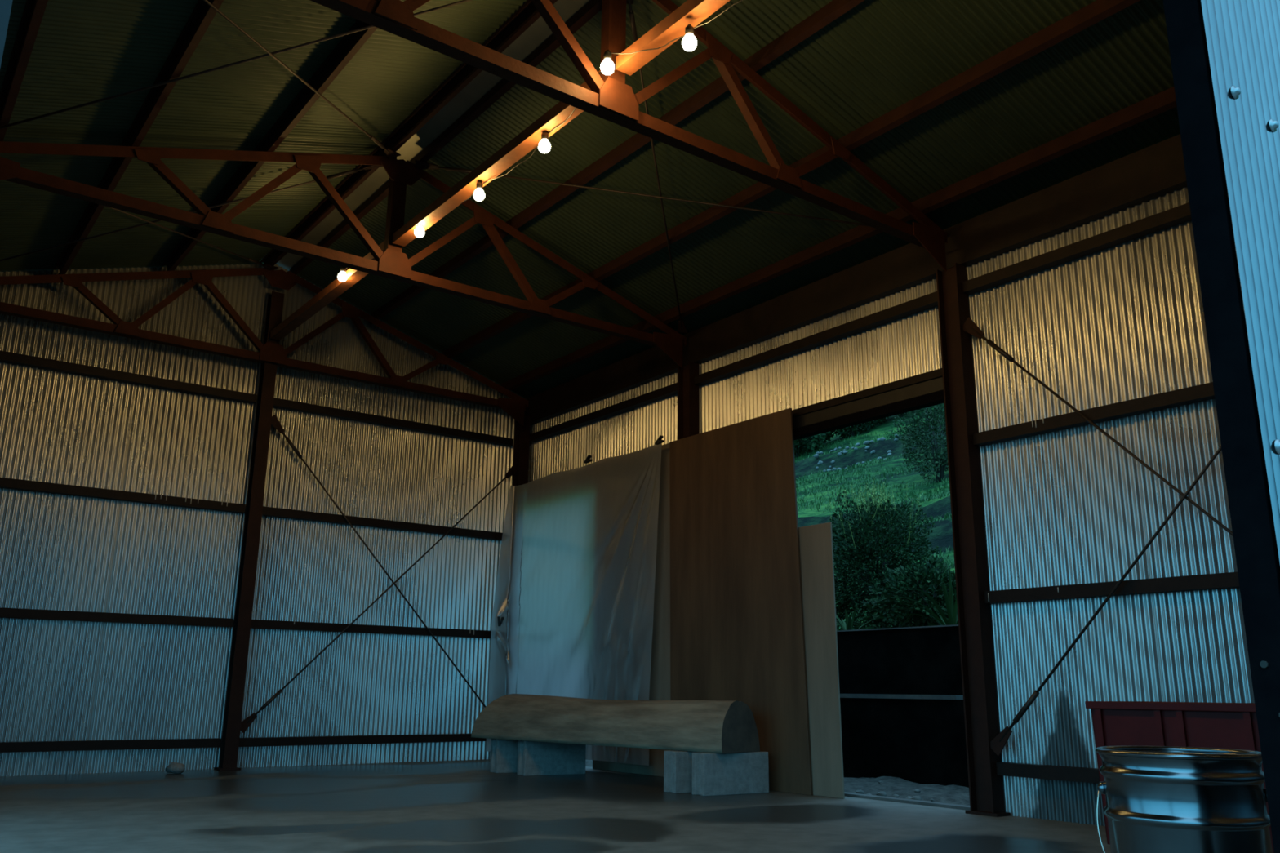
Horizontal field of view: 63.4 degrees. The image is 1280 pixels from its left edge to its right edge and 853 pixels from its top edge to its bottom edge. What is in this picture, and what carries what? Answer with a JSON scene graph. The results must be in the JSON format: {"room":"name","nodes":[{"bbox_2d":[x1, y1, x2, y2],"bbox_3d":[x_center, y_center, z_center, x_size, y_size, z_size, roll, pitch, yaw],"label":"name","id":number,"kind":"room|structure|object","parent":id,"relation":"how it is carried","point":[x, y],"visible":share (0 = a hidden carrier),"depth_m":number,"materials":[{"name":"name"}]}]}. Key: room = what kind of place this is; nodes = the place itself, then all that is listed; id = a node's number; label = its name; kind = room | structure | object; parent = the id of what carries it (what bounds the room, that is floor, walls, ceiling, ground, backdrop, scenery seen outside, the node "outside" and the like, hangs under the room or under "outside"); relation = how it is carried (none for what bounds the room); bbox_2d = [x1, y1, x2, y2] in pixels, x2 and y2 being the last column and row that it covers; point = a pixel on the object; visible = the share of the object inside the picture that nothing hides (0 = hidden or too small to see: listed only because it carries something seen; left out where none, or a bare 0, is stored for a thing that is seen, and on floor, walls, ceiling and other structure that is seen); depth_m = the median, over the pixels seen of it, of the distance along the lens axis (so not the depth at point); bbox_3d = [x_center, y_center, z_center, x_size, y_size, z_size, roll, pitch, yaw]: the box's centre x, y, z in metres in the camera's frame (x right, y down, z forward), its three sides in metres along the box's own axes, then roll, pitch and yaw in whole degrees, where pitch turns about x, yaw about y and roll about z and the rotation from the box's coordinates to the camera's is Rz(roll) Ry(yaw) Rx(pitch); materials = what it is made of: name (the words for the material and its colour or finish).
{"room":"metal warehouse shed","nodes":[
{"label":"metal warehouse shed","id":0,"kind":"room"},
{"bbox_2d":[0,263,525,776],"bbox_3d":[-2.446,0.467,6.506,3.948,3.200,0.014,11,-18,-36],"label":"wall","id":1,"kind":"structure","parent":0,"point":[60,680],"depth_m":6.40,"materials":[{"name":"grey metal"}]},
{"bbox_2d":[0,737,221,752],"bbox_3d":[-3.191,1.720,5.575,1.797,0.050,0.050,11,-18,-36],"label":"beam","id":2,"kind":"structure","parent":1,"relation":"attached to","point":[79,745],"depth_m":5.73,"materials":[{"name":"brown metal"}]},
{"bbox_2d":[0,607,233,626],"bbox_3d":[-3.184,1.047,5.746,1.797,0.050,0.050,11,-18,-36],"label":"beam","id":3,"kind":"structure","parent":1,"relation":"attached to","point":[18,613],"depth_m":5.87,"materials":[{"name":"brown metal"}]},
{"bbox_2d":[0,477,245,513],"bbox_3d":[-3.175,0.367,5.916,1.797,0.057,0.054,11,-18,-36],"label":"beam","id":4,"kind":"structure","parent":1,"relation":"attached to","point":[8,483],"depth_m":6.01,"materials":[{"name":"brown metal"}]},
{"bbox_2d":[0,350,257,404],"bbox_3d":[-3.169,-0.314,6.091,1.797,0.050,0.050,11,-18,-36],"label":"beam","id":5,"kind":"structure","parent":1,"relation":"attached to","point":[5,357],"depth_m":6.14,"materials":[{"name":"brown metal"}]},
{"bbox_2d":[239,733,486,746],"bbox_3d":[-1.692,2.014,6.673,1.797,0.050,0.050,11,-18,-36],"label":"beam","id":6,"kind":"structure","parent":1,"relation":"attached to","point":[389,739],"depth_m":6.56,"materials":[{"name":"brown metal"}]},
{"bbox_2d":[250,619,490,638],"bbox_3d":[-1.684,1.340,6.843,1.797,0.052,0.054,11,-18,-36],"label":"beam","id":7,"kind":"structure","parent":1,"relation":"attached to","point":[255,624],"depth_m":6.75,"materials":[{"name":"brown metal"}]},
{"bbox_2d":[262,506,502,540],"bbox_3d":[-1.678,0.665,7.015,1.797,0.050,0.050,11,-18,-36],"label":"beam","id":8,"kind":"structure","parent":1,"relation":"attached to","point":[267,511],"depth_m":6.94,"materials":[{"name":"brown metal"}]},
{"bbox_2d":[273,397,513,446],"bbox_3d":[-1.671,-0.020,7.189,1.797,0.050,0.050,11,-18,-36],"label":"beam","id":9,"kind":"structure","parent":1,"relation":"attached to","point":[277,402],"depth_m":7.12,"materials":[{"name":"brown metal"}]},
{"bbox_2d":[0,0,526,271],"bbox_3d":[-1.530,-1.499,3.908,1.963,0.602,6.115,11,-18,-36],"label":"ceiling","id":10,"kind":"structure","parent":0,"point":[83,51],"depth_m":4.50,"materials":[{"name":"grey metal"}]},
{"bbox_2d":[102,204,278,270],"bbox_3d":[-2.549,-1.064,5.437,0.064,0.552,2.496,-1,-14,8],"label":"rod","id":11,"kind":"object","parent":10,"relation":"hanging from","point":[266,266],"visible":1,"depth_m":5.87,"materials":[{"name":"metal"}]},
{"bbox_2d":[259,0,590,271],"bbox_3d":[-0.655,-1.622,4.621,0.440,0.068,6.075,11,-18,-36],"label":"trim","id":12,"kind":"structure","parent":10,"relation":"attached to","point":[539,31],"depth_m":5.11,"materials":[{"name":"metal"}]},
{"bbox_2d":[0,759,1111,852],"bbox_3d":[0.363,1.170,2.342,4.180,0.150,9.630,11,-18,-36],"label":"floor","id":13,"kind":"structure","parent":0,"point":[440,806],"depth_m":3.92,"materials":[{"name":"concrete"}]},
{"bbox_2d":[0,0,13,67],"bbox_3d":[-0.468,-0.604,0.771,0.086,2.500,0.060,11,-18,-36],"label":"column","id":14,"kind":"structure","parent":13,"relation":"on","point":[5,5],"depth_m":0.69,"materials":[{"name":"metal"}]},
{"bbox_2d":[164,762,185,773],"bbox_3d":[-2.573,1.894,5.748,0.098,0.064,0.103,11,-18,-36],"label":"lump","id":15,"kind":"object","parent":13,"relation":"on","point":[174,767],"visible":1,"depth_m":5.72,"materials":[{"name":"grey stone"}]},
{"bbox_2d":[213,291,284,770],"bbox_3d":[-2.386,0.568,6.396,0.120,2.950,0.120,11,-18,-36],"label":"steel column","id":16,"kind":"structure","parent":13,"relation":"on","point":[230,738],"depth_m":6.32,"materials":[{"name":"brown metal"}]},
{"bbox_2d":[0,267,528,426],"bbox_3d":[-2.349,-0.653,6.673,3.788,0.758,0.068,11,-18,-36],"label":"roof truss","id":17,"kind":"object","parent":16,"relation":"attached to","point":[515,407],"visible":0.99,"depth_m":6.55,"materials":[{"name":"brown metal"}]},
{"bbox_2d":[0,164,382,261],"bbox_3d":[-2.549,-1.074,5.439,2.496,0.552,0.064,-1,-14,7],"label":"rod","id":18,"kind":"object","parent":17,"relation":"attached to","point":[370,166],"visible":0.81,"depth_m":5.41,"materials":[{"name":"metal"}]},
{"bbox_2d":[271,414,485,707],"bbox_3d":[-1.662,1.005,6.889,1.805,1.957,0.020,11,-18,-36],"label":"rod","id":19,"kind":"object","parent":16,"relation":"attached to","point":[275,423],"visible":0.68,"depth_m":6.80,"materials":[{"name":"metal"}]},
{"bbox_2d":[489,738,518,773],"bbox_3d":[-0.688,1.950,6.157,0.390,0.190,0.100,9,-17,-30],"label":"concrete block","id":20,"kind":"object","parent":13,"relation":"on","point":[504,753],"visible":0.42,"depth_m":6.05,"materials":[{"name":"grey concrete"}]},
{"bbox_2d":[512,415,529,485],"bbox_3d":[-0.886,1.109,7.428,0.100,2.440,0.100,11,-18,-36],"label":"steel column","id":21,"kind":"structure","parent":13,"relation":"on","point":[522,433],"depth_m":7.64,"materials":[{"name":"brown metal"}]},
{"bbox_2d":[240,463,518,733],"bbox_3d":[-1.637,1.045,6.883,1.851,1.876,0.020,11,-18,-36],"label":"rod","id":22,"kind":"object","parent":21,"relation":"attached to","point":[245,724],"visible":1,"depth_m":6.66,"materials":[{"name":"metal"}]},
{"bbox_2d":[485,443,662,765],"bbox_3d":[-0.405,1.160,6.685,0.146,1.865,1.721,13,-19,-41],"label":"plastic sheet","id":23,"kind":"object","parent":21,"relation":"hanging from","point":[575,588],"visible":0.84,"depth_m":6.67,"materials":[{"name":"white plastic"}]},
{"bbox_2d":[497,616,504,626],"bbox_3d":[-0.974,1.364,7.256,0.044,0.070,0.026,11,-18,-36],"label":"clamp","id":24,"kind":"object","parent":23,"relation":"attached to","point":[500,621],"visible":1,"depth_m":7.25,"materials":[{"name":"black plastic"}]},
{"bbox_2d":[583,454,592,463],"bbox_3d":[-0.342,0.215,6.826,0.026,0.048,0.070,11,-18,-36],"label":"clamp","id":25,"kind":"object","parent":23,"relation":"attached to","point":[588,460],"visible":1,"depth_m":6.82,"materials":[{"name":"black plastic"}]},
{"bbox_2d":[654,435,664,444],"bbox_3d":[0.117,0.080,6.235,0.026,0.048,0.070,11,-18,-36],"label":"clamp","id":26,"kind":"object","parent":23,"relation":"attached to","point":[659,441],"visible":1,"depth_m":6.23,"materials":[{"name":"black plastic"}]},
{"bbox_2d":[516,740,586,776],"bbox_3d":[-0.507,1.907,5.979,0.390,0.190,0.100,9,-17,-30],"label":"concrete block","id":27,"kind":"object","parent":13,"relation":"on","point":[534,757],"visible":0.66,"depth_m":5.92,"materials":[{"name":"grey concrete"}]},
{"bbox_2d":[592,443,671,777],"bbox_3d":[-0.034,1.101,6.326,0.012,1.930,0.810,11,-18,-36],"label":"board","id":28,"kind":"object","parent":13,"relation":"on","point":[660,677],"visible":0.24,"depth_m":6.11,"materials":[{"name":"brown wood"}]},
{"bbox_2d":[663,750,702,793],"bbox_3d":[0.305,1.692,5.096,0.390,0.190,0.100,10,-17,-32],"label":"concrete block","id":29,"kind":"object","parent":13,"relation":"on","point":[677,765],"visible":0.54,"depth_m":4.99,"materials":[{"name":"grey concrete"}]},
{"bbox_2d":[471,693,759,753],"bbox_3d":[-0.185,1.599,5.663,0.399,0.254,1.921,14,-20,-43],"label":"bench","id":30,"kind":"object","parent":29,"relation":"on","point":[719,726],"visible":1,"depth_m":5.37,"materials":[{"name":"wood"}]},
{"bbox_2d":[677,361,699,439],"bbox_3d":[0.281,0.783,5.982,0.090,2.385,0.150,11,-18,-36],"label":"steel column","id":31,"kind":"structure","parent":13,"relation":"on","point":[688,393],"depth_m":6.21,"materials":[{"name":"brown metal"}]},
{"bbox_2d":[524,133,1186,425],"bbox_3d":[0.881,-0.643,5.616,0.075,0.200,5.664,11,-18,-36],"label":"beam","id":32,"kind":"structure","parent":31,"relation":"on","point":[1157,170],"depth_m":5.04,"materials":[{"name":"brown metal"}]},
{"bbox_2d":[0,141,686,368],"bbox_3d":[-1.239,-1.004,5.252,3.788,0.763,0.071,11,-18,-36],"label":"roof truss","id":33,"kind":"object","parent":32,"relation":"attached to","point":[392,264],"visible":1,"depth_m":5.08,"materials":[{"name":"brown metal"}]},
{"bbox_2d":[0,0,48,141],"bbox_3d":[-2.035,-1.373,3.473,0.050,0.080,5.814,11,-18,-36],"label":"purlin","id":34,"kind":"object","parent":33,"relation":"on","point":[34,10],"visible":1,"depth_m":3.69,"materials":[{"name":"brown metal"}]},
{"bbox_2d":[53,0,223,274],"bbox_3d":[-1.639,-1.439,3.798,0.050,0.080,5.814,11,-18,-36],"label":"purlin","id":35,"kind":"object","parent":33,"relation":"on","point":[202,15],"visible":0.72,"depth_m":4.30,"materials":[{"name":"brown metal"}]},
{"bbox_2d":[161,0,400,271],"bbox_3d":[-1.183,-1.516,4.173,0.050,0.080,5.814,11,-18,-36],"label":"purlin","id":36,"kind":"object","parent":33,"relation":"on","point":[350,44],"visible":0.76,"depth_m":4.70,"materials":[{"name":"brown metal"}]},
{"bbox_2d":[203,0,400,158],"bbox_3d":[-1.408,-1.421,3.977,0.064,0.552,2.540,-1,-14,7],"label":"rod","id":37,"kind":"object","parent":33,"relation":"attached to","point":[389,153],"visible":1,"depth_m":4.27,"materials":[{"name":"metal"}]},
{"bbox_2d":[270,240,384,340],"bbox_3d":[-1.798,-0.747,5.945,0.065,0.050,1.756,11,-18,-36],"label":"tie beam","id":38,"kind":"structure","parent":33,"relation":"attached to","point":[336,287],"depth_m":5.99,"materials":[{"name":"brown metal"}]},
{"bbox_2d":[368,0,864,324],"bbox_3d":[-0.109,-1.300,4.959,0.050,0.080,5.814,11,-18,-36],"label":"purlin","id":39,"kind":"object","parent":33,"relation":"on","point":[834,9],"visible":0.88,"depth_m":4.81,"materials":[{"name":"brown metal"}]},
{"bbox_2d":[414,160,870,226],"bbox_3d":[0.101,-1.123,5.082,2.533,0.549,0.064,-2,-14,8],"label":"rod","id":40,"kind":"object","parent":33,"relation":"attached to","point":[421,165],"visible":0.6,"depth_m":5.11,"materials":[{"name":"metal"}]},
{"bbox_2d":[626,0,688,333],"bbox_3d":[0.102,-1.134,5.085,0.064,0.549,2.533,-1,-14,7],"label":"rod","id":41,"kind":"object","parent":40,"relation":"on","point":[682,327],"visible":0.87,"depth_m":4.96,"materials":[{"name":"metal"}]},
{"bbox_2d":[441,0,1139,358],"bbox_3d":[0.330,-1.052,5.241,0.050,0.080,5.814,11,-18,-36],"label":"purlin","id":42,"kind":"object","parent":33,"relation":"on","point":[1097,11],"visible":0.72,"depth_m":4.32,"materials":[{"name":"brown metal"}]},
{"bbox_2d":[498,86,1177,394],"bbox_3d":[0.723,-0.831,5.493,0.050,0.080,5.814,11,-18,-36],"label":"purlin","id":43,"kind":"object","parent":33,"relation":"on","point":[1165,100],"visible":0.88,"depth_m":4.76,"materials":[{"name":"brown metal"}]},
{"bbox_2d":[310,0,947,271],"bbox_3d":[-0.092,-1.363,3.783,3.788,0.763,0.071,11,-18,-36],"label":"roof truss","id":44,"kind":"object","parent":32,"relation":"attached to","point":[610,99],"visible":1,"depth_m":3.84,"materials":[{"name":"brown metal"}]},
{"bbox_2d":[0,0,472,128],"bbox_3d":[-1.408,-1.432,3.979,2.540,0.552,0.064,-1,-14,8],"label":"rod","id":45,"kind":"object","parent":44,"relation":"attached to","point":[461,1],"visible":1,"depth_m":4.00,"materials":[{"name":"metal"}]},
{"bbox_2d":[259,0,557,266],"bbox_3d":[-0.719,-1.593,4.554,0.050,0.080,5.814,11,-18,-36],"label":"purlin","id":46,"kind":"object","parent":44,"relation":"on","point":[527,14],"visible":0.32,"depth_m":4.96,"materials":[{"name":"brown metal"}]},
{"bbox_2d":[288,0,602,275],"bbox_3d":[-0.575,-1.562,4.659,0.050,0.080,5.814,11,-18,-36],"label":"purlin","id":47,"kind":"object","parent":44,"relation":"on","point":[589,10],"visible":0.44,"depth_m":4.94,"materials":[{"name":"brown metal"}]},
{"bbox_2d":[392,70,600,246],"bbox_3d":[-0.664,-1.103,4.493,0.065,0.050,1.798,11,-18,-36],"label":"tie beam","id":48,"kind":"structure","parent":44,"relation":"attached to","point":[530,138],"depth_m":4.42,"materials":[{"name":"brown metal"}]},
{"bbox_2d":[267,0,743,340],"bbox_3d":[-0.750,-1.070,4.557,0.134,0.112,5.254,11,-18,-36],"label":"cable","id":49,"kind":"object","parent":48,"relation":"attached to","point":[740,0],"visible":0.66,"depth_m":3.61,"materials":[{"name":"black plastic"}]},
{"bbox_2d":[337,266,346,281],"bbox_3d":[-1.606,-0.828,5.603,0.050,0.094,0.050,11,-18,-36],"label":"light bulb","id":50,"kind":"object","parent":49,"relation":"hanging from","point":[342,277],"visible":0.88,"depth_m":5.59,"materials":[{"name":"white glass"}]},
{"bbox_2d":[340,266,346,271],"bbox_3d":[-1.606,-0.853,5.610,0.029,0.040,0.029,11,-18,-36],"label":"socket","id":51,"kind":"object","parent":50,"relation":"attached to","point":[342,268],"depth_m":5.60,"materials":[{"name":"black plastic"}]},
{"bbox_2d":[413,224,424,237],"bbox_3d":[-1.054,-0.950,4.966,0.050,0.094,0.050,11,-18,-36],"label":"light bulb","id":52,"kind":"object","parent":49,"relation":"hanging from","point":[419,232],"visible":0.88,"depth_m":4.95,"materials":[{"name":"white glass"}]},
{"bbox_2d":[473,180,484,201],"bbox_3d":[-0.699,-1.026,4.513,0.050,0.094,0.050,11,-18,-36],"label":"light bulb","id":53,"kind":"object","parent":49,"relation":"hanging from","point":[478,194],"visible":1,"depth_m":4.50,"materials":[{"name":"white glass"}]},
{"bbox_2d":[475,180,483,189],"bbox_3d":[-0.699,-1.052,4.519,0.029,0.040,0.029,11,-18,-36],"label":"socket","id":54,"kind":"object","parent":53,"relation":"attached to","point":[479,185],"depth_m":4.51,"materials":[{"name":"black plastic"}]},
{"bbox_2d":[537,130,551,153],"bbox_3d":[-0.377,-1.126,4.104,0.050,0.094,0.050,11,-18,-36],"label":"light bulb","id":55,"kind":"object","parent":49,"relation":"hanging from","point":[544,147],"visible":1,"depth_m":4.08,"materials":[{"name":"white glass"}]},
{"bbox_2d":[541,130,548,140],"bbox_3d":[-0.377,-1.152,4.110,0.029,0.040,0.029,11,-18,-36],"label":"socket","id":56,"kind":"object","parent":55,"relation":"attached to","point":[544,135],"depth_m":4.10,"materials":[{"name":"black plastic"}]},
{"bbox_2d":[600,49,614,75],"bbox_3d":[-0.113,-1.268,3.608,0.050,0.094,0.050,11,-18,-36],"label":"light bulb","id":57,"kind":"object","parent":49,"relation":"hanging from","point":[607,67],"visible":1,"depth_m":3.59,"materials":[{"name":"white glass"}]},
{"bbox_2d":[603,49,612,60],"bbox_3d":[-0.113,-1.294,3.615,0.029,0.040,0.029,11,-18,-36],"label":"socket","id":58,"kind":"object","parent":57,"relation":"attached to","point":[607,54],"depth_m":3.60,"materials":[{"name":"black plastic"}]},
{"bbox_2d":[681,24,697,51],"bbox_3d":[0.161,-1.270,3.383,0.050,0.094,0.050,11,-18,-36],"label":"light bulb","id":59,"kind":"object","parent":49,"relation":"hanging from","point":[689,42],"visible":1,"depth_m":3.37,"materials":[{"name":"white glass"}]},
{"bbox_2d":[684,24,693,35],"bbox_3d":[0.162,-1.296,3.390,0.029,0.040,0.029,11,-18,-36],"label":"socket","id":60,"kind":"object","parent":59,"relation":"attached to","point":[689,30],"depth_m":3.38,"materials":[{"name":"black plastic"}]},
{"bbox_2d":[615,0,729,75],"bbox_3d":[0.505,-1.469,2.996,0.065,0.050,1.870,11,-18,-36],"label":"tie beam","id":61,"kind":"structure","parent":44,"relation":"attached to","point":[693,12],"depth_m":3.50,"materials":[{"name":"brown metal"}]},
{"bbox_2d":[692,751,768,796],"bbox_3d":[0.436,1.664,4.982,0.390,0.190,0.100,10,-17,-32],"label":"concrete block","id":62,"kind":"object","parent":13,"relation":"on","point":[713,774],"visible":0.87,"depth_m":4.92,"materials":[{"name":"grey concrete"}]},
{"bbox_2d":[669,408,813,795],"bbox_3d":[0.498,0.920,5.559,0.012,1.915,1.080,11,-18,-36],"label":"plywood sheet","id":63,"kind":"object","parent":13,"relation":"on","point":[737,628],"visible":0.75,"depth_m":5.52,"materials":[{"name":"brown wood"}]},
{"bbox_2d":[798,522,844,799],"bbox_3d":[0.793,1.138,5.125,0.010,1.285,0.506,11,-18,-36],"label":"board","id":64,"kind":"object","parent":13,"relation":"on","point":[815,541],"visible":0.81,"depth_m":5.01,"materials":[{"name":"brown wood"}]},
{"bbox_2d":[935,262,1010,817],"bbox_3d":[1.428,0.423,4.513,0.090,2.385,0.150,11,-18,-36],"label":"steel column","id":65,"kind":"structure","parent":13,"relation":"on","point":[986,795],"depth_m":4.48,"materials":[{"name":"brown metal"}]},
{"bbox_2d":[962,316,1232,535],"bbox_3d":[1.984,0.255,3.774,0.020,1.876,1.795,11,-18,-36],"label":"rod","id":66,"kind":"object","parent":65,"relation":"attached to","point":[970,326],"visible":1,"depth_m":4.19,"materials":[{"name":"metal"}]},
{"bbox_2d":[990,445,1221,756],"bbox_3d":[1.975,0.258,3.766,0.021,1.887,1.795,11,-18,-36],"label":"rod","id":67,"kind":"object","parent":65,"relation":"attached to","point":[997,744],"visible":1,"depth_m":4.00,"materials":[{"name":"metal"}]},
{"bbox_2d":[1084,701,1274,852],"bbox_3d":[1.834,1.135,3.377,0.380,0.456,0.557,11,-18,-36],"label":"tool chest","id":68,"kind":"object","parent":13,"relation":"on","point":[1232,726],"visible":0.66,"depth_m":3.31,"materials":[{"name":"red metal"}]},
{"bbox_2d":[1095,746,1272,852],"bbox_3d":[1.086,0.834,2.051,0.312,0.372,0.311,11,-18,-36],"label":"drum","id":69,"kind":"object","parent":13,"relation":"on","point":[1160,799],"visible":0.96,"depth_m":1.96,"materials":[{"name":"metal"}]},
{"bbox_2d":[1163,0,1279,852],"bbox_3d":[1.077,-0.592,1.974,0.104,3.100,0.060,11,-18,-36],"label":"column","id":70,"kind":"structure","parent":13,"relation":"on","point":[1255,541],"depth_m":1.82,"materials":[{"name":"metal"}]},
{"bbox_2d":[297,0,1180,399],"bbox_3d":[0.214,-1.157,5.186,1.963,0.602,6.115,11,-18,-36],"label":"ceiling","id":71,"kind":"structure","parent":0,"point":[877,56],"depth_m":4.75,"materials":[{"name":"brown metal"}]},
{"bbox_2d":[528,186,1254,826],"bbox_3d":[0.895,0.508,5.312,0.014,2.601,5.872,11,-18,-36],"label":"wall","id":72,"kind":"structure","parent":0,"point":[1126,321],"depth_m":4.18,"materials":[{"name":"grey metal"}]},
{"bbox_2d":[529,382,677,441],"bbox_3d":[-0.261,-0.082,6.991,0.050,0.050,1.773,11,-18,-36],"label":"beam","id":73,"kind":"structure","parent":72,"relation":"attached to","point":[672,389],"depth_m":6.91,"materials":[{"name":"brown metal"}]},
{"bbox_2d":[694,291,937,386],"bbox_3d":[0.884,-0.440,5.526,0.050,0.050,1.782,11,-18,-36],"label":"rail","id":74,"kind":"object","parent":72,"relation":"attached to","point":[930,300],"depth_m":5.40,"materials":[{"name":"brown metal"}]},
{"bbox_2d":[791,368,944,440],"bbox_3d":[0.880,-0.029,5.417,0.054,0.150,1.770,11,-18,-36],"label":"door header beam","id":75,"kind":"structure","parent":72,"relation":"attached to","point":[926,389],"depth_m":5.07,"materials":[{"name":"brown metal"}]},
{"bbox_2d":[844,791,970,810],"bbox_3d":[0.914,1.783,5.007,0.060,0.042,1.760,11,-18,-36],"label":"trim","id":76,"kind":"structure","parent":72,"relation":"attached to","point":[846,794],"depth_m":4.62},
{"bbox_2d":[995,762,1099,783],"bbox_3d":[2.013,1.226,3.538,0.050,0.050,1.797,11,-18,-36],"label":"rail","id":77,"kind":"object","parent":72,"relation":"attached to","point":[1084,775],"depth_m":4.04,"materials":[{"name":"brown metal"}]},
{"bbox_2d":[962,202,1191,294],"bbox_3d":[2.035,-0.802,4.051,0.050,0.050,1.797,11,-18,-36],"label":"wall beam","id":78,"kind":"structure","parent":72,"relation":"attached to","point":[1181,214],"depth_m":4.29,"materials":[{"name":"brown metal"}]},
{"bbox_2d":[973,382,1214,446],"bbox_3d":[2.026,-0.111,3.875,0.054,0.050,1.797,11,-18,-36],"label":"wall beam","id":79,"kind":"structure","parent":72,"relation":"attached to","point":[1204,392],"depth_m":4.10,"materials":[{"name":"brown metal"}]},
{"bbox_2d":[983,572,1239,604],"bbox_3d":[2.019,0.556,3.706,0.054,0.050,1.797,11,-18,-36],"label":"rail","id":80,"kind":"object","parent":72,"relation":"attached to","point":[1228,580],"depth_m":3.93,"materials":[{"name":"brown metal"}]},
{"bbox_2d":[1200,0,1279,562],"bbox_3d":[1.110,-0.653,1.960,3.956,3.172,0.025,11,-18,-36],"label":"wall","id":81,"kind":"structure","parent":0,"point":[1242,37],"depth_m":1.95,"materials":[{"name":"metal"}]},
{"bbox_3d":[1.917,4.172,13.396,100.000,0.190,100.000,11,-18,-36],"label":"ground","id":82,"kind":"structure","parent":0,"visible":0},
{"bbox_2d":[836,624,968,787],"bbox_3d":[0.455,2.136,7.585,0.350,1.153,13.000,11,-18,-36],"label":"wall","id":83,"kind":"structure","parent":82,"relation":"on","point":[901,695],"depth_m":6.03,"materials":[{"name":"black concrete"}]},
{"label":"outside","id":84,"kind":"structure","parent":0,"visible":0},
{"bbox_2d":[585,759,969,805],"bbox_3d":[-0.074,2.323,7.127,1.070,0.080,16.000,11,-18,-36],"label":"gravel strip","id":85,"kind":"object","parent":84,"point":[952,794],"visible":0.05,"depth_m":5.47,"materials":[{"name":"grey gravel"}]},
{"bbox_2d":[855,790,864,794],"bbox_3d":[1.120,1.866,5.288,0.041,0.025,0.040,12,-18,-39],"label":"stone","id":86,"kind":"object","parent":85,"relation":"on","point":[861,792],"visible":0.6,"depth_m":5.28,"materials":[{"name":"grey stone"}]},
{"bbox_2d":[875,791,886,796],"bbox_3d":[1.179,1.797,5.063,0.052,0.032,0.050,-2,-14,10],"label":"stone","id":87,"kind":"object","parent":85,"relation":"on","point":[883,793],"visible":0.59,"depth_m":5.05,"materials":[{"name":"grey stone"}]},
{"bbox_2d":[911,795,921,800],"bbox_3d":[1.316,1.776,4.943,0.052,0.032,0.050,-2,-14,11],"label":"stone","id":88,"kind":"object","parent":85,"relation":"on","point":[915,797],"visible":0.54,"depth_m":4.92,"materials":[{"name":"grey stone"}]},
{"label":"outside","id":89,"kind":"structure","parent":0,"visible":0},
{"bbox_2d":[794,404,955,630],"bbox_3d":[7.564,-1.734,32.013,38.287,18.717,47.750,11,-18,-36],"label":"hillside","id":90,"kind":"structure","parent":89,"point":[941,535],"depth_m":17.17,"materials":[{"name":"green plant"}]},
{"bbox_2d":[793,431,833,457],"bbox_3d":[4.044,0.066,26.997,2.168,1.667,2.045,-5,-15,22],"label":"shrub","id":91,"kind":"object","parent":90,"relation":"on","point":[815,441],"visible":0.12,"depth_m":26.53,"materials":[{"name":"green plant"}]},
{"bbox_2d":[834,582,851,624],"bbox_3d":[1.240,1.354,7.788,0.633,0.692,0.758,11,-18,-36],"label":"leafy bush","id":92,"kind":"object","parent":90,"relation":"on","point":[834,583],"visible":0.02,"depth_m":7.66,"materials":[{"name":"green plant"}]},
{"bbox_2d":[831,417,888,438],"bbox_3d":[5.473,-0.535,26.999,2.082,1.863,2.149,11,-18,-36],"label":"shrub","id":93,"kind":"object","parent":90,"relation":"on","point":[851,431],"visible":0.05,"depth_m":26.73,"materials":[{"name":"green plant"}]},
{"bbox_2d":[835,608,893,630],"bbox_3d":[1.431,1.317,7.047,0.380,0.258,0.541,-13,-20,43],"label":"plant","id":94,"kind":"object","parent":90,"relation":"on","point":[848,625],"visible":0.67,"depth_m":7.00,"materials":[{"name":"green plant"}]},
{"bbox_2d":[828,478,954,629],"bbox_3d":[1.774,1.003,7.569,0.953,1.275,0.922,11,-18,-36],"label":"leafy bush","id":95,"kind":"object","parent":90,"relation":"on","point":[860,553],"visible":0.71,"depth_m":7.44,"materials":[{"name":"green plant"}]},
{"bbox_2d":[862,556,957,627],"bbox_3d":[1.925,1.185,6.937,0.787,0.618,0.646,-12,-19,40],"label":"leafy bush","id":96,"kind":"object","parent":90,"relation":"on","point":[919,577],"visible":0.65,"depth_m":6.84,"materials":[{"name":"green plant"}]},
{"bbox_2d":[864,568,958,625],"bbox_3d":[1.928,1.093,6.586,1.113,0.477,1.051,-7,-16,27],"label":"plant","id":97,"kind":"object","parent":90,"relation":"on","point":[952,611],"visible":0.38,"depth_m":6.49,"materials":[{"name":"green plant"}]},
{"bbox_2d":[888,403,948,484],"bbox_3d":[4.269,0.129,14.954,1.250,1.510,1.267,1,-14,-3],"label":"shrub","id":98,"kind":"object","parent":90,"relation":"on","point":[940,468],"visible":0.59,"depth_m":14.88,"materials":[{"name":"green plant"}]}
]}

